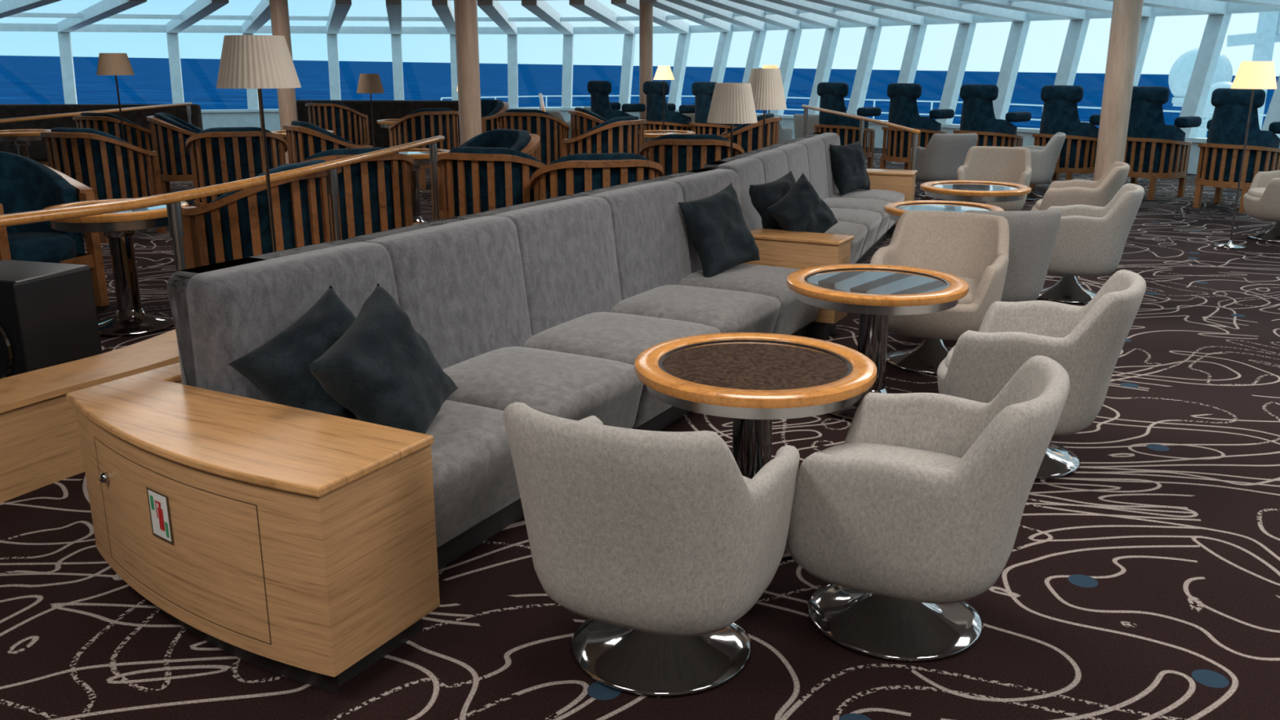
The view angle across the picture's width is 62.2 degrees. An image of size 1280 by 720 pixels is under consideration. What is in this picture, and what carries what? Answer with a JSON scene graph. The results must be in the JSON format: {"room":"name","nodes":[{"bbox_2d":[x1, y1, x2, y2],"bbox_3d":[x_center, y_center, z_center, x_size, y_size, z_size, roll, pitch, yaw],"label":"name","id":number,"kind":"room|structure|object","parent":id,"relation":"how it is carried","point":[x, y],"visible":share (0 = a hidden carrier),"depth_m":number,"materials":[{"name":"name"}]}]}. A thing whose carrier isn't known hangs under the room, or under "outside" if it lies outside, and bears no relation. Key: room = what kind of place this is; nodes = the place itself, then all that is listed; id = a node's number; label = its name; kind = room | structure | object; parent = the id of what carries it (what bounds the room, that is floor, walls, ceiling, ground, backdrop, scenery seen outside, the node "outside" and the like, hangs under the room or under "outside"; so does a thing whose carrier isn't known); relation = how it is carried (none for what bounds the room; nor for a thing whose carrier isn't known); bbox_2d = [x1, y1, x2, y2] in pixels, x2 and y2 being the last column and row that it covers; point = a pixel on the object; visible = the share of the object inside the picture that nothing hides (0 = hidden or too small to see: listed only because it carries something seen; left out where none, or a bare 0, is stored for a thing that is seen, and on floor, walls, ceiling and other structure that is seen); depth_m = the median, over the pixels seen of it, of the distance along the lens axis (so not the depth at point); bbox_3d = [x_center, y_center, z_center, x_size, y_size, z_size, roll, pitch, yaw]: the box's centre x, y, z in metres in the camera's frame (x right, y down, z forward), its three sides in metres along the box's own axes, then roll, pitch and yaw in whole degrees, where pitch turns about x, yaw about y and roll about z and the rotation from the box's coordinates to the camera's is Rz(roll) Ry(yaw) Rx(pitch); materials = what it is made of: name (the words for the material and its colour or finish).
{"room":"ship interior","nodes":[
{"label":"ship interior","id":0,"kind":"room"},
{"bbox_2d":[0,146,1279,719],"bbox_3d":[-5.300,-1.619,11.747,31.400,0.001,31.500,0,16,0],"label":"floor","id":1,"kind":"structure","parent":0,"point":[1141,581],"depth_m":3.26,"materials":[{"name":"carpet"}]},
{"bbox_2d":[0,128,50,158],"bbox_3d":[-8.000,-2.593,13.811,0.820,0.758,0.820,0,16,0],"label":"cocktail table","id":2,"kind":"object","parent":1,"relation":"on","point":[22,138],"visible":0.54,"depth_m":13.55,"materials":[{"name":"brown wood"}]},
{"bbox_2d":[0,259,102,378],"bbox_3d":[-2.922,-0.089,5.003,0.520,0.680,0.456,5,16,17],"label":"speaker","id":3,"kind":"object","parent":1,"relation":"on","point":[48,314],"visible":0.52,"depth_m":4.84},
{"bbox_2d":[0,151,109,306],"bbox_3d":[-4.158,-0.833,7.010,0.778,1.035,0.905,7,17,23],"label":"armchair","id":4,"kind":"object","parent":1,"relation":"on","point":[26,184],"visible":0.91,"depth_m":7.15,"materials":[{"name":"blue fabric"}]},
{"bbox_2d":[0,102,192,124],"bbox_3d":[-6.951,-2.743,13.873,0.082,1.022,5.801,0,16,-1],"label":"handrail","id":5,"kind":"object","parent":1,"relation":"on","point":[188,104],"visible":0.47,"depth_m":13.63,"materials":[{"name":"brown wood"}]},
{"bbox_2d":[0,104,203,166],"bbox_3d":[-9.600,-3.671,17.274,5.200,0.980,0.850,0,16,0],"label":"sofa","id":6,"kind":"object","parent":1,"relation":"on","point":[37,149],"visible":0.21,"depth_m":16.78,"materials":[{"name":"brown fabric"}]},
{"bbox_2d":[40,127,166,243],"bbox_3d":[-5.120,-1.684,10.058,0.905,1.035,0.778,5,16,18],"label":"armchair","id":7,"kind":"object","parent":1,"relation":"on","point":[113,167],"visible":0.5,"depth_m":9.74,"materials":[{"name":"brown wood"}]},
{"bbox_2d":[96,53,134,140],"bbox_3d":[-5.200,-2.209,10.700,0.341,1.700,0.341,0,16,0],"label":"floor lamp","id":8,"kind":"object","parent":1,"relation":"on","point":[108,64],"visible":0.85,"depth_m":10.39,"materials":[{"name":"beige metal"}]},
{"bbox_2d":[42,198,189,336],"bbox_3d":[-3.200,-0.577,6.588,0.820,0.758,0.820,0,16,0],"label":"cocktail table","id":9,"kind":"object","parent":1,"relation":"on","point":[131,318],"visible":0.63,"depth_m":6.51,"materials":[{"name":"brown wood"}]},
{"bbox_2d":[72,112,160,176],"bbox_3d":[-6.426,-2.518,13.046,0.905,1.035,0.778,7,17,23],"label":"armchair","id":10,"kind":"object","parent":1,"relation":"on","point":[135,134],"visible":0.29,"depth_m":12.68,"materials":[{"name":"brown wood"}]},
{"bbox_2d":[146,112,203,194],"bbox_3d":[-5.460,-2.448,12.793,0.778,1.035,0.905,-5,16,-18],"label":"armchair","id":11,"kind":"object","parent":1,"relation":"on","point":[172,133],"visible":0.67,"depth_m":12.42,"materials":[{"name":"brown wood"}]},
{"bbox_2d":[0,222,422,502],"bbox_3d":[-2.247,-0.058,5.470,0.905,0.370,6.595,4,16,15],"label":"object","id":12,"kind":"object","parent":1,"relation":"on","point":[40,442],"depth_m":4.20,"materials":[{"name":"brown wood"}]},
{"bbox_2d":[0,135,444,271],"bbox_3d":[-2.182,-0.575,5.364,0.646,0.682,6.654,4,16,15],"label":"handrail","id":13,"kind":"object","parent":12,"relation":"on","point":[172,200],"visible":0.76,"depth_m":4.81,"materials":[{"name":"brown wood"}]},
{"bbox_2d":[185,126,287,207],"bbox_3d":[-3.820,-1.711,10.154,0.905,1.035,0.778,-5,16,-18],"label":"armchair","id":14,"kind":"object","parent":1,"relation":"on","point":[221,155],"visible":0.48,"depth_m":9.81,"materials":[{"name":"brown wood"}]},
{"bbox_2d":[66,362,439,693],"bbox_3d":[-1.184,0.459,3.148,1.342,0.622,0.538,13,20,38],"label":"base cabinet","id":15,"kind":"object","parent":1,"relation":"on","point":[300,544],"visible":0.97,"depth_m":2.82,"materials":[{"name":"brown wood"}]},
{"bbox_2d":[216,35,301,252],"bbox_3d":[-1.720,-0.618,4.967,0.361,1.720,0.361,0,16,0],"label":"floor lamp","id":16,"kind":"object","parent":1,"relation":"on","point":[259,62],"visible":0.84,"depth_m":4.65,"materials":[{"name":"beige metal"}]},
{"bbox_2d":[181,160,342,269],"bbox_3d":[-2.239,-0.701,6.537,0.778,1.035,0.905,4,16,14],"label":"armchair","id":17,"kind":"object","parent":1,"relation":"on","point":[236,224],"visible":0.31,"depth_m":6.17,"materials":[{"name":"brown wood"}]},
{"bbox_2d":[269,0,297,164],"bbox_3d":[-5.300,-4.179,15.860,0.260,2.720,0.260,0,16,0],"label":"column","id":18,"kind":"structure","parent":1,"relation":"on","point":[279,13],"depth_m":15.71,"materials":[{"name":"brown wood"}]},
{"bbox_2d":[282,120,373,163],"bbox_3d":[-3.254,-1.960,11.046,0.778,1.035,0.905,-10,18,-31],"label":"armchair","id":19,"kind":"object","parent":1,"relation":"on","point":[308,139],"visible":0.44,"depth_m":10.64,"materials":[{"name":"brown wood"}]},
{"bbox_2d":[305,100,369,146],"bbox_3d":[-4.926,-3.675,17.187,0.905,1.035,0.778,7,17,23],"label":"armchair","id":20,"kind":"object","parent":1,"relation":"on","point":[345,122],"visible":0.56,"depth_m":16.86,"materials":[{"name":"brown wood"}]},
{"bbox_2d":[302,146,413,240],"bbox_3d":[-2.078,-1.027,7.703,0.905,1.035,0.778,-9,18,-29],"label":"armchair","id":21,"kind":"object","parent":1,"relation":"on","point":[375,195],"visible":0.41,"depth_m":7.41,"materials":[{"name":"brown wood"}]},
{"bbox_2d":[356,73,384,147],"bbox_3d":[-3.620,-3.120,14.391,0.361,1.470,0.361,0,16,0],"label":"floor lamp","id":22,"kind":"object","parent":1,"relation":"on","point":[370,83],"visible":0.8,"depth_m":14.11,"materials":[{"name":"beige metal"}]},
{"bbox_2d":[296,99,458,147],"bbox_3d":[-4.567,-4.181,19.103,3.400,0.980,0.850,2,16,6],"label":"banquette","id":23,"kind":"object","parent":1,"relation":"on","point":[381,109],"visible":0.09,"depth_m":18.62,"materials":[{"name":"brown fabric"}]},
{"bbox_2d":[388,107,458,189],"bbox_3d":[-2.859,-2.871,14.307,0.905,1.035,0.778,-13,20,-39],"label":"armchair","id":24,"kind":"object","parent":1,"relation":"on","point":[422,123],"visible":0.47,"depth_m":13.98,"materials":[{"name":"brown wood"}]},
{"bbox_2d":[399,148,449,222],"bbox_3d":[-2.280,-1.706,10.633,0.820,0.758,0.820,0,16,0],"label":"cocktail table","id":25,"kind":"object","parent":1,"relation":"on","point":[420,157],"visible":0.36,"depth_m":10.58,"materials":[{"name":"brown wood"}]},
{"bbox_2d":[453,0,481,145],"bbox_3d":[-1.920,-3.077,11.911,0.250,2.720,0.250,0,16,0],"label":"column","id":26,"kind":"structure","parent":1,"relation":"on","point":[465,11],"depth_m":11.77,"materials":[{"name":"brown wood"}]},
{"bbox_2d":[455,99,508,146],"bbox_3d":[-2.567,-3.705,17.294,0.905,1.035,0.778,10,18,31],"label":"armchair","id":27,"kind":"object","parent":1,"relation":"on","point":[490,108],"visible":0.27,"depth_m":17.05,"materials":[{"name":"fabric"}]},
{"bbox_2d":[430,128,540,221],"bbox_3d":[-1.309,-1.498,9.391,0.905,1.035,0.778,13,20,39],"label":"armchair","id":28,"kind":"object","parent":1,"relation":"on","point":[521,140],"visible":0.28,"depth_m":9.38,"materials":[{"name":"brown wood"}]},
{"bbox_2d":[436,146,546,218],"bbox_3d":[-1.022,-1.052,7.795,0.905,1.035,0.778,6,17,19],"label":"armchair","id":29,"kind":"object","parent":1,"relation":"on","point":[479,180],"visible":0.35,"depth_m":7.42,"materials":[{"name":"brown wood"}]},
{"bbox_2d":[167,168,819,569],"bbox_3d":[-0.124,-0.224,4.956,0.968,0.965,4.037,8,18,27],"label":"sofa","id":30,"kind":"object","parent":1,"relation":"on","point":[549,306],"visible":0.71,"depth_m":4.26,"materials":[{"name":"grey fabric"}]},
{"bbox_2d":[228,284,357,420],"bbox_3d":[-1.010,0.036,3.415,0.363,0.496,0.461,10,18,31],"label":"throw pillow","id":31,"kind":"object","parent":30,"relation":"on","point":[279,366],"visible":0.46,"depth_m":3.30,"materials":[{"name":"grey fabric"}]},
{"bbox_2d":[307,283,458,434],"bbox_3d":[-0.790,0.058,3.319,0.309,0.545,0.544,3,16,9],"label":"throw pillow","id":32,"kind":"object","parent":30,"relation":"on","point":[381,370],"visible":0.87,"depth_m":3.19,"materials":[{"name":"grey fabric"}]},
{"bbox_2d":[425,400,519,548],"bbox_3d":[-0.819,0.364,3.569,0.759,0.340,0.748,8,18,27],"label":"seat cushion","id":33,"kind":"object","parent":30,"relation":"on","point":[474,478],"depth_m":3.41,"materials":[{"name":"grey fabric"}]},
{"bbox_2d":[442,346,644,428],"bbox_3d":[-0.460,0.187,4.203,0.759,0.340,0.748,8,18,27],"label":"seat cushion","id":34,"kind":"object","parent":30,"relation":"on","point":[563,384],"depth_m":4.06,"materials":[{"name":"grey fabric"}]},
{"bbox_2d":[523,311,720,427],"bbox_3d":[-0.102,0.009,4.838,0.759,0.340,0.748,8,18,27],"label":"seat cushion","id":35,"kind":"object","parent":30,"relation":"on","point":[621,337],"depth_m":4.66,"materials":[{"name":"grey fabric"}]},
{"bbox_2d":[609,284,780,333],"bbox_3d":[0.257,-0.168,5.472,0.759,0.340,0.748,8,18,27],"label":"seat cushion","id":36,"kind":"object","parent":30,"relation":"on","point":[729,311],"depth_m":5.29,"materials":[{"name":"grey fabric"}]},
{"bbox_2d":[677,183,760,277],"bbox_3d":[0.463,-0.724,6.046,0.259,0.520,0.528,12,20,38],"label":"throw pillow","id":37,"kind":"object","parent":30,"relation":"on","point":[718,231],"visible":0.98,"depth_m":5.94,"materials":[{"name":"black fabric"}]},
{"bbox_2d":[677,263,819,334],"bbox_3d":[0.616,-0.345,6.106,0.759,0.340,0.748,8,18,27],"label":"seat cushion","id":38,"kind":"object","parent":30,"relation":"on","point":[794,314],"depth_m":5.87,"materials":[{"name":"grey fabric"}]},
{"bbox_2d":[497,109,569,164],"bbox_3d":[-1.420,-2.787,14.007,0.905,1.035,0.778,5,16,18],"label":"armchair","id":39,"kind":"object","parent":1,"relation":"on","point":[552,131],"visible":0.52,"depth_m":13.67,"materials":[{"name":"brown wood"}]},
{"bbox_2d":[545,111,570,138],"bbox_3d":[-1.523,-4.156,19.359,0.695,0.786,0.742,10,18,31],"label":"tub chair","id":40,"kind":"object","parent":1,"relation":"on","point":[557,114],"visible":0.06,"depth_m":18.92,"materials":[{"name":"grey fabric"}]},
{"bbox_2d":[568,106,607,138],"bbox_3d":[-0.562,-2.880,14.340,0.778,1.035,0.905,-3,16,-12],"label":"armchair","id":41,"kind":"object","parent":1,"relation":"on","point":[582,119],"visible":0.34,"depth_m":13.94,"materials":[{"name":"brown wood"}]},
{"bbox_2d":[529,152,663,201],"bbox_3d":[-0.288,-0.917,7.311,0.905,1.035,0.778,-3,16,-11],"label":"armchair","id":42,"kind":"object","parent":1,"relation":"on","point":[573,174],"visible":0.38,"depth_m":6.92,"materials":[{"name":"brown wood"}]},
{"bbox_2d":[562,115,646,156],"bbox_3d":[-0.346,-2.229,12.009,0.778,1.035,0.905,10,18,31],"label":"armchair","id":43,"kind":"object","parent":1,"relation":"on","point":[620,134],"visible":0.45,"depth_m":11.63,"materials":[{"name":"brown wood"}]},
{"bbox_2d":[586,80,645,119],"bbox_3d":[-0.460,-3.873,17.335,0.787,1.336,0.861,-11,19,-35],"label":"lounge chair","id":44,"kind":"object","parent":1,"relation":"on","point":[599,91],"visible":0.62,"depth_m":16.99,"materials":[{"name":"blue fabric"}]},
{"bbox_2d":[639,0,653,154],"bbox_3d":[0.100,-4.663,17.594,0.220,2.720,0.220,0,16,0],"label":"column","id":45,"kind":"structure","parent":1,"relation":"on","point":[646,9],"depth_m":17.39,"materials":[{"name":"brown wood"}]},
{"bbox_2d":[502,401,799,696],"bbox_3d":[0.042,0.446,2.877,0.695,0.786,0.742,7,17,24],"label":"tub chair","id":46,"kind":"object","parent":1,"relation":"on","point":[660,540],"visible":1,"depth_m":2.60,"materials":[{"name":"grey fabric"}]},
{"bbox_2d":[653,66,674,129],"bbox_3d":[0.340,-3.410,15.245,0.301,1.570,0.301,0,16,0],"label":"floor lamp","id":47,"kind":"object","parent":1,"relation":"on","point":[663,73],"visible":0.91,"depth_m":14.98,"materials":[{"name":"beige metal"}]},
{"bbox_2d":[643,80,694,142],"bbox_3d":[0.440,-3.736,16.844,0.787,1.336,0.861,-11,19,-35],"label":"lounge chair","id":48,"kind":"object","parent":1,"relation":"on","point":[673,120],"visible":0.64,"depth_m":16.52,"materials":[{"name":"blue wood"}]},
{"bbox_2d":[644,129,695,142],"bbox_3d":[0.300,-2.540,13.619,0.820,0.758,0.820,0,16,0],"label":"cocktail table","id":49,"kind":"object","parent":1,"relation":"on","point":[649,135],"visible":0.3,"depth_m":13.47,"materials":[{"name":"brown wood"}]},
{"bbox_2d":[639,133,744,176],"bbox_3d":[0.444,-1.441,9.188,0.905,1.035,0.778,2,16,6],"label":"armchair","id":50,"kind":"object","parent":1,"relation":"on","point":[676,153],"visible":0.34,"depth_m":8.80,"materials":[{"name":"brown wood"}]},
{"bbox_2d":[688,81,742,135],"bbox_3d":[1.180,-3.574,16.266,0.787,1.336,0.861,-11,19,-35],"label":"lounge chair","id":51,"kind":"object","parent":1,"relation":"on","point":[703,91],"visible":0.41,"depth_m":15.97,"materials":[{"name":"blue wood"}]},
{"bbox_2d":[706,82,757,157],"bbox_3d":[0.700,-1.381,8.180,0.381,1.460,0.381,0,16,0],"label":"floor lamp","id":52,"kind":"object","parent":1,"relation":"on","point":[731,103],"visible":0.79,"depth_m":7.89,"materials":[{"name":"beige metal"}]},
{"bbox_2d":[719,113,781,152],"bbox_3d":[1.260,-2.394,12.600,0.778,1.035,0.905,5,16,18],"label":"armchair","id":53,"kind":"object","parent":1,"relation":"on","point":[748,136],"visible":0.35,"depth_m":12.18,"materials":[{"name":"brown wood"}]},
{"bbox_2d":[634,332,877,558],"bbox_3d":[0.390,0.302,3.697,0.820,0.621,0.820,0,16,0],"label":"cocktail table","id":54,"kind":"object","parent":1,"relation":"on","point":[753,380],"visible":0.73,"depth_m":3.53,"materials":[{"name":"brown wood"}]},
{"bbox_2d":[748,68,786,147],"bbox_3d":[1.080,-1.752,9.322,0.381,1.560,0.381,0,16,0],"label":"floor lamp","id":55,"kind":"object","parent":1,"relation":"on","point":[766,84],"visible":0.63,"depth_m":9.03,"materials":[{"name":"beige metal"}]},
{"bbox_2d":[777,120,792,142],"bbox_3d":[2.077,-3.564,17.240,0.695,0.786,0.742,10,18,31],"label":"tub chair","id":56,"kind":"object","parent":1,"relation":"on","point":[785,134],"visible":0.16,"depth_m":16.96,"materials":[{"name":"grey fabric"}]},
{"bbox_2d":[742,228,853,338],"bbox_3d":[0.958,-0.473,6.527,0.625,0.600,0.279,8,18,27],"label":"cabinet","id":57,"kind":"object","parent":1,"relation":"on","point":[776,247],"visible":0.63,"depth_m":6.37,"materials":[{"name":"brown wood"}]},
{"bbox_2d":[703,132,904,263],"bbox_3d":[1.463,-1.228,8.554,0.908,0.965,3.698,6,17,20],"label":"sofa","id":58,"kind":"object","parent":1,"relation":"on","point":[860,214],"visible":0.39,"depth_m":8.44,"materials":[{"name":"grey fabric"}]},
{"bbox_2d":[748,170,795,230],"bbox_3d":[0.915,-0.961,6.857,0.246,0.482,0.498,13,20,39],"label":"throw pillow","id":59,"kind":"object","parent":58,"relation":"on","point":[763,196],"visible":0.41,"depth_m":6.71,"materials":[{"name":"grey fabric"}]},
{"bbox_2d":[765,172,838,233],"bbox_3d":[1.022,-0.908,6.675,0.544,0.519,0.251,-12,19,-36],"label":"throw pillow","id":60,"kind":"object","parent":58,"relation":"on","point":[801,209],"visible":0.85,"depth_m":6.58,"materials":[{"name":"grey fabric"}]},
{"bbox_2d":[824,221,867,263],"bbox_3d":[1.300,-0.846,7.903,0.699,0.340,0.738,6,17,20],"label":"seat cushion","id":61,"kind":"object","parent":58,"relation":"on","point":[860,231],"depth_m":7.72,"materials":[{"name":"grey fabric"}]},
{"bbox_2d":[829,140,870,195],"bbox_3d":[1.942,-1.770,9.767,0.244,0.469,0.491,15,21,42],"label":"throw pillow","id":62,"kind":"object","parent":58,"relation":"on","point":[849,171],"visible":1,"depth_m":9.65,"materials":[{"name":"grey fabric"}]},
{"bbox_2d":[830,208,881,260],"bbox_3d":[1.561,-1.033,8.570,0.699,0.340,0.738,6,17,20],"label":"seat cushion","id":63,"kind":"object","parent":58,"relation":"on","point":[872,220],"depth_m":8.35,"materials":[{"name":"grey fabric"}]},
{"bbox_2d":[822,197,891,245],"bbox_3d":[1.821,-1.219,9.237,0.699,0.340,0.738,6,17,20],"label":"seat cushion","id":64,"kind":"object","parent":58,"relation":"on","point":[873,205],"depth_m":9.01,"materials":[{"name":"grey fabric"}]},
{"bbox_2d":[831,189,904,232],"bbox_3d":[2.082,-1.405,9.904,0.699,0.340,0.738,6,17,20],"label":"seat cushion","id":65,"kind":"object","parent":58,"relation":"on","point":[886,195],"depth_m":9.67,"materials":[{"name":"grey fabric"}]},
{"bbox_2d":[793,113,818,137],"bbox_3d":[2.977,-3.780,18.010,0.695,0.786,0.742,10,18,31],"label":"tub chair","id":66,"kind":"object","parent":1,"relation":"on","point":[798,120],"visible":0.16,"depth_m":17.71,"materials":[{"name":"grey fabric"}]},
{"bbox_2d":[813,82,881,168],"bbox_3d":[3.020,-3.464,15.871,0.787,1.336,0.861,-11,19,-35],"label":"lounge chair","id":67,"kind":"object","parent":1,"relation":"on","point":[832,95],"visible":0.61,"depth_m":15.57,"materials":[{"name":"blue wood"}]},
{"bbox_2d":[801,104,920,169],"bbox_3d":[2.675,-2.649,13.536,0.101,1.022,4.535,-2,16,-7],"label":"handrail","id":68,"kind":"object","parent":1,"relation":"on","point":[915,132],"visible":0.71,"depth_m":12.86,"materials":[{"name":"brown wood"}]},
{"bbox_2d":[786,263,968,420],"bbox_3d":[1.110,-0.080,5.065,0.836,0.621,0.836,0,16,0],"label":"cocktail table","id":69,"kind":"object","parent":1,"relation":"on","point":[874,291],"visible":0.85,"depth_m":4.95,"materials":[{"name":"brown wood"}]},
{"bbox_2d":[866,168,917,235],"bbox_3d":[2.211,-1.563,10.431,0.935,0.600,0.344,6,17,20],"label":"cabinet","id":70,"kind":"object","parent":1,"relation":"on","point":[903,181],"visible":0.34,"depth_m":10.15,"materials":[{"name":"brown wood"}]},
{"bbox_2d":[880,83,954,169],"bbox_3d":[3.900,-3.273,15.187,0.787,1.336,0.861,-11,19,-35],"label":"lounge chair","id":71,"kind":"object","parent":1,"relation":"on","point":[903,108],"visible":0.84,"depth_m":14.91,"materials":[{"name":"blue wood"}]},
{"bbox_2d":[786,355,1070,661],"bbox_3d":[0.799,0.395,3.060,0.742,0.786,0.695,7,17,25],"label":"tub chair","id":72,"kind":"object","parent":1,"relation":"on","point":[917,513],"visible":0.94,"depth_m":2.83,"materials":[{"name":"grey fabric"}]},
{"bbox_2d":[870,210,1009,373],"bbox_3d":[1.640,-0.379,5.832,0.695,0.786,0.742,8,17,26],"label":"tub chair","id":73,"kind":"object","parent":1,"relation":"on","point":[973,248],"visible":0.58,"depth_m":5.88,"materials":[{"name":"beige fabric"}]},
{"bbox_2d":[910,133,977,197],"bbox_3d":[3.759,-2.433,13.189,0.695,0.786,0.742,-3,16,-11],"label":"tub chair","id":74,"kind":"object","parent":1,"relation":"on","point":[941,159],"visible":0.69,"depth_m":12.88,"materials":[{"name":"fabric"}]},
{"bbox_2d":[884,200,1004,222],"bbox_3d":[2.140,-0.779,7.569,0.820,0.621,0.820,0,16,0],"label":"cocktail table","id":75,"kind":"object","parent":1,"relation":"on","point":[895,210],"visible":0.32,"depth_m":7.57,"materials":[{"name":"brown wood"}]},
{"bbox_2d":[920,180,1031,204],"bbox_3d":[2.780,-1.147,8.889,0.886,0.621,0.886,0,16,0],"label":"cocktail table","id":76,"kind":"object","parent":1,"relation":"on","point":[984,192],"visible":0.7,"depth_m":8.60,"materials":[{"name":"brown wood"}]},
{"bbox_2d":[953,84,1031,146],"bbox_3d":[4.700,-3.055,14.407,0.787,1.336,0.861,-11,19,-35],"label":"lounge chair","id":77,"kind":"object","parent":1,"relation":"on","point":[978,117],"visible":0.7,"depth_m":14.09,"materials":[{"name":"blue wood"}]},
{"bbox_2d":[956,146,1031,211],"bbox_3d":[3.518,-1.702,10.571,0.695,0.786,0.742,7,17,23],"label":"tub chair","id":78,"kind":"object","parent":1,"relation":"on","point":[986,163],"visible":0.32,"depth_m":10.72,"materials":[{"name":"beige fabric"}]},
{"bbox_2d":[965,208,1061,302],"bbox_3d":[2.124,-0.564,6.494,0.695,0.786,0.742,-2,16,-6],"label":"tub chair","id":79,"kind":"object","parent":1,"relation":"on","point":[1033,233],"visible":0.3,"depth_m":6.17,"materials":[{"name":"fabric"}]},
{"bbox_2d":[937,269,1146,479],"bbox_3d":[1.618,0.035,4.349,0.742,0.786,0.695,8,18,27],"label":"tub chair","id":80,"kind":"object","parent":1,"relation":"on","point":[1088,340],"visible":0.7,"depth_m":4.09,"materials":[{"name":"grey fabric"}]},
{"bbox_2d":[1020,132,1066,199],"bbox_3d":[4.790,-2.386,13.020,0.742,0.786,0.695,7,17,23],"label":"tub chair","id":81,"kind":"object","parent":1,"relation":"on","point":[1044,159],"visible":0.41,"depth_m":12.70,"materials":[{"name":"grey fabric"}]},
{"bbox_2d":[1029,84,1100,190],"bbox_3d":[5.530,-2.864,13.723,0.787,1.336,0.861,-11,19,-35],"label":"lounge chair","id":82,"kind":"object","parent":1,"relation":"on","point":[1077,153],"visible":0.66,"depth_m":13.43,"materials":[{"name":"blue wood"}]},
{"bbox_2d":[1031,161,1129,210],"bbox_3d":[3.760,-1.297,9.120,0.742,0.786,0.695,7,17,23],"label":"tub chair","id":83,"kind":"object","parent":1,"relation":"on","point":[1100,193],"visible":0.47,"depth_m":8.79,"materials":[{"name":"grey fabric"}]},
{"bbox_2d":[1038,182,1144,303],"bbox_3d":[3.090,-0.832,7.454,0.742,0.786,0.695,7,17,23],"label":"tub chair","id":84,"kind":"object","parent":1,"relation":"on","point":[1091,241],"visible":0.68,"depth_m":7.17,"materials":[{"name":"grey fabric"}]},
{"bbox_2d":[1093,0,1143,181],"bbox_3d":[5.500,-3.157,12.200,0.310,2.720,0.310,0,16,0],"label":"column","id":85,"kind":"structure","parent":1,"relation":"on","point":[1126,20],"depth_m":12.09,"materials":[{"name":"brown wood"}]},
{"bbox_2d":[1124,85,1201,199],"bbox_3d":[6.310,-2.700,13.136,0.787,1.336,0.861,-11,19,-35],"label":"lounge chair","id":86,"kind":"object","parent":1,"relation":"on","point":[1155,149],"visible":0.76,"depth_m":12.85,"materials":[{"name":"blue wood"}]},
{"bbox_2d":[1192,88,1279,213],"bbox_3d":[6.820,-2.399,12.057,0.787,1.336,0.861,-11,19,-35],"label":"lounge chair","id":87,"kind":"object","parent":1,"relation":"on","point":[1220,160],"visible":0.83,"depth_m":11.80,"materials":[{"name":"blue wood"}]},
{"bbox_2d":[1213,61,1276,248],"bbox_3d":[5.350,-1.807,9.411,0.351,1.620,0.351,0,16,0],"label":"floor lamp","id":88,"kind":"object","parent":1,"relation":"on","point":[1253,75],"visible":1,"depth_m":9.15,"materials":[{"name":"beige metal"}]},
{"bbox_2d":[1243,169,1279,242],"bbox_3d":[6.091,-1.527,9.942,0.742,0.786,0.695,5,16,18],"label":"tub chair","id":89,"kind":"object","parent":1,"relation":"on","point":[1261,201],"visible":1,"depth_m":9.89,"materials":[{"name":"grey fabric"}]},
{"bbox_2d":[0,0,1279,35],"bbox_3d":[-5.361,-5.453,16.072,32.390,0.460,22.129,0,16,0],"label":"ceiling","id":90,"kind":"structure","parent":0,"point":[719,15],"depth_m":18.84,"materials":[{"name":"white paint"}]},
{"bbox_2d":[57,13,1279,137],"bbox_3d":[-5.352,-4.424,16.402,32.482,1.946,22.218,0,16,0],"label":"window frame","id":91,"kind":"object","parent":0,"point":[1216,25],"depth_m":21.33,"materials":[{"name":"white metal"}]},
{"bbox_2d":[201,110,1199,174],"bbox_3d":[-2.483,-3.936,19.116,33.617,0.500,16.025,6,17,20],"label":"wall","id":92,"kind":"structure","parent":0,"point":[241,119],"depth_m":25.57,"materials":[{"name":"white paint"}]},
{"bbox_2d":[0,2,1279,148],"bbox_3d":[-2.439,-5.179,19.004,34.634,2.015,16.655,6,17,20],"label":"trim","id":93,"kind":"structure","parent":92,"relation":"attached to","point":[1232,7],"depth_m":25.06,"materials":[{"name":"white metal"}]},
{"label":"outside","id":94,"kind":"structure","parent":0,"visible":0},
{"bbox_3d":[-2.500,-3.653,21.822,43.000,0.300,28.000,0,16,0],"label":"foredeck","id":95,"kind":"object","parent":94,"visible":0},
{"bbox_2d":[440,94,1266,137],"bbox_3d":[5.152,-6.432,28.952,22.527,1.218,6.240,10,18,31],"label":"deck railing","id":96,"kind":"object","parent":95,"relation":"on","point":[1205,129],"visible":0.17,"depth_m":30.11,"materials":[{"name":"white metal"}]},
{"bbox_2d":[1168,47,1232,137],"bbox_3d":[15.300,-7.215,29.133,1.562,2.630,1.562,0,16,0],"label":"radar dome","id":97,"kind":"object","parent":95,"relation":"on","point":[1180,73],"visible":0.4,"depth_m":28.64,"materials":[{"name":"white paint"}]},
{"bbox_2d":[1200,81,1232,125],"bbox_3d":[13.600,-5.605,24.910,1.002,1.800,1.002,0,16,0],"label":"radar dome","id":98,"kind":"object","parent":95,"relation":"on","point":[1209,107],"visible":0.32,"depth_m":24.58,"materials":[{"name":"white paint"}]},
{"bbox_2d":[1226,11,1279,129],"bbox_3d":[17.300,-8.298,29.349,2.227,4.600,0.600,0,16,0],"label":"radar mast","id":99,"kind":"object","parent":95,"relation":"on","point":[1268,31],"visible":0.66,"depth_m":29.11,"materials":[{"name":"white metal"}]},
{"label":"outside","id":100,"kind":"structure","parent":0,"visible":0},
{"bbox_2d":[0,55,1279,137],"bbox_3d":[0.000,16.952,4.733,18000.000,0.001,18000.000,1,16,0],"label":"sea","id":101,"kind":"structure","parent":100,"point":[24,79],"depth_m":858.94,"materials":[{"name":"liquid"}]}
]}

